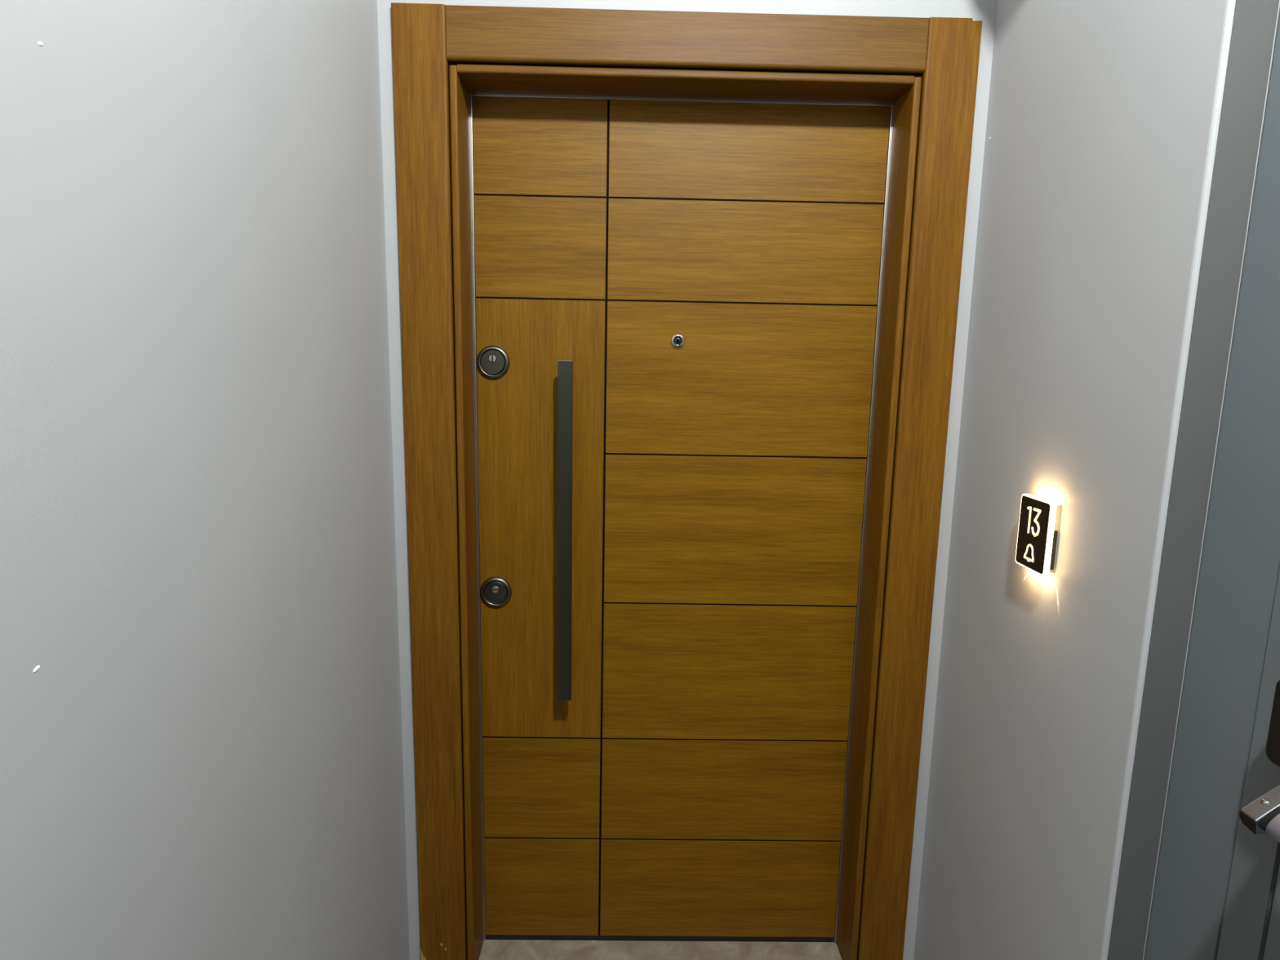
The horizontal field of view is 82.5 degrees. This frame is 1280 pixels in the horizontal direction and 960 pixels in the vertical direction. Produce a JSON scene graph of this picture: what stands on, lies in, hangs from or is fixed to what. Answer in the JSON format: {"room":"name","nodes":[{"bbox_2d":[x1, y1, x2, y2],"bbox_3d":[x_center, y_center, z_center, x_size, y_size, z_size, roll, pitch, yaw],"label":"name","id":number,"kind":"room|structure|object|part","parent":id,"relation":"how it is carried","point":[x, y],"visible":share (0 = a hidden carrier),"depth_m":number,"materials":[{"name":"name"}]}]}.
{"room":"apartment building hallway","nodes":[
{"label":"apartment building hallway","id":0,"kind":"room"},
{"bbox_2d":[0,0,409,959],"bbox_3d":[-0.552,0.115,-0.471,0.121,2.830,4.412,1,9,-1],"label":"wall","id":1,"kind":"structure","parent":0,"point":[202,757],"depth_m":0.83,"materials":[{"name":"white paint"}]},
{"bbox_2d":[478,939,841,959],"bbox_3d":[0.121,1.548,-0.262,1.522,0.100,4.360,1,9,-1],"label":"floor","id":2,"kind":"structure","parent":0,"point":[491,949],"depth_m":1.81,"materials":[{"name":"stone"}]},
{"bbox_2d":[377,0,997,959],"bbox_3d":[0.079,-0.203,1.619,1.195,2.830,0.200,1,9,-1],"label":"wall","id":3,"kind":"structure","parent":0,"point":[985,11],"depth_m":1.49,"materials":[{"name":"white paint"}]},
{"bbox_2d":[472,96,890,942],"bbox_3d":[0.071,0.183,1.677,0.879,1.988,0.107,1,9,-1],"label":"door","id":4,"kind":"structure","parent":3,"relation":"in","point":[677,301],"depth_m":1.66,"materials":[{"name":"brown wood"}]},
{"bbox_3d":[-0.211,-0.707,1.543,0.282,0.199,0.003,1,9,-1],"label":"panel","id":5,"kind":"part","parent":4,"relation":"part of","materials":[{"name":"brown wood"}]},
{"bbox_3d":[-0.227,0.112,1.673,0.282,1.023,0.003,1,9,-1],"label":"panel","id":6,"kind":"part","parent":4,"relation":"part of","materials":[{"name":"brown wood"}]},
{"bbox_3d":[-0.215,-0.501,1.576,0.282,0.210,0.003,1,9,-1],"label":"panel","id":7,"kind":"part","parent":4,"relation":"part of","materials":[{"name":"brown wood"}]},
{"bbox_3d":[-0.239,0.750,1.773,0.282,0.261,0.003,1,9,-1],"label":"panel","id":8,"kind":"part","parent":4,"relation":"part of","materials":[{"name":"brown wood"}]},
{"bbox_3d":[-0.244,1.013,1.815,0.282,0.265,0.003,1,9,-1],"label":"panel","id":9,"kind":"part","parent":4,"relation":"part of","materials":[{"name":"brown wood"}]},
{"bbox_3d":[-0.167,0.124,1.620,0.031,0.770,0.018,1,9,-1],"label":"pull handle","id":10,"kind":"part","parent":4,"relation":"part of","materials":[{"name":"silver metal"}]},
{"bbox_3d":[0.198,1.021,1.821,0.592,0.265,0.003,1,9,-1],"label":"panel","id":11,"kind":"part","parent":4,"relation":"part of","materials":[{"name":"brown wood"}]},
{"bbox_3d":[0.203,0.757,1.780,0.592,0.261,0.003,1,9,-1],"label":"panel","id":12,"kind":"part","parent":4,"relation":"part of","materials":[{"name":"brown wood"}]},
{"bbox_3d":[0.209,0.459,1.733,0.592,0.335,0.003,1,9,-1],"label":"panel","id":13,"kind":"part","parent":4,"relation":"part of","materials":[{"name":"brown wood"}]},
{"bbox_3d":[0.215,0.118,1.679,0.592,0.346,0.003,1,9,-1],"label":"panel","id":14,"kind":"part","parent":4,"relation":"part of","materials":[{"name":"brown wood"}]},
{"bbox_3d":[0.222,-0.221,1.625,0.592,0.334,0.003,1,9,-1],"label":"panel","id":15,"kind":"part","parent":4,"relation":"part of","materials":[{"name":"brown wood"}]},
{"bbox_3d":[0.227,-0.494,1.583,0.592,0.210,0.003,1,9,-1],"label":"panel","id":16,"kind":"part","parent":4,"relation":"part of","materials":[{"name":"brown wood"}]},
{"bbox_3d":[0.231,-0.700,1.550,0.592,0.199,0.003,1,9,-1],"label":"panel","id":17,"kind":"part","parent":4,"relation":"part of","materials":[{"name":"brown wood"}]},
{"bbox_2d":[391,2,982,959],"bbox_3d":[0.072,0.135,1.644,1.135,2.119,0.168,1,9,-1],"label":"trim","id":18,"kind":"structure","parent":3,"relation":"attached to","point":[924,69],"depth_m":1.51,"materials":[{"name":"brown wood"}]},
{"bbox_3d":[-0.443,0.138,1.560,0.104,2.119,0.012,1,9,-1],"label":"casing","id":19,"kind":"part","parent":18,"relation":"part of","materials":[{"name":"brown wood"}]},
{"bbox_3d":[0.092,-0.851,1.410,0.927,0.096,0.011,1,9,-1],"label":"head casing","id":20,"kind":"part","parent":18,"relation":"part of","materials":[{"name":"brown wood"}]},
{"bbox_3d":[0.589,0.155,1.575,0.104,2.119,0.012,1,9,-1],"label":"casing","id":21,"kind":"part","parent":18,"relation":"part of","materials":[{"name":"brown wood"}]},
{"bbox_2d":[913,0,1279,959],"bbox_3d":[0.737,-0.145,1.331,0.116,2.830,0.804,1,9,-1],"label":"wall","id":22,"kind":"structure","parent":0,"point":[1104,116],"depth_m":1.16,"materials":[{"name":"white paint"}]},
{"bbox_2d":[1015,493,1062,576],"bbox_3d":[0.666,0.090,1.219,0.023,0.122,0.090,1,9,-1],"label":"door sign","id":23,"kind":"object","parent":22,"relation":"attached to","point":[1039,522],"visible":1,"depth_m":1.20,"materials":[{"name":"black"}]},
{"bbox_2d":[1106,0,1279,959],"bbox_3d":[0.743,0.329,0.388,0.100,2.152,1.208,1,9,-1],"label":"door","id":24,"kind":"structure","parent":22,"relation":"attached to","point":[1215,882],"depth_m":0.91,"materials":[{"name":"grey paint"}]},
{"bbox_2d":[1239,680,1279,959],"bbox_3d":[0.727,0.367,0.363,0.131,2.060,0.929,1,9,-1],"label":"door","id":25,"kind":"structure","parent":22,"relation":"in","point":[1261,815],"depth_m":0.80,"materials":[{"name":"grey metal"}]},
{"bbox_3d":[0.696,0.338,0.784,0.081,0.084,0.021,1,9,-1],"label":"lever arm","id":26,"kind":"part","parent":25,"relation":"part of","materials":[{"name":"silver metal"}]}
]}

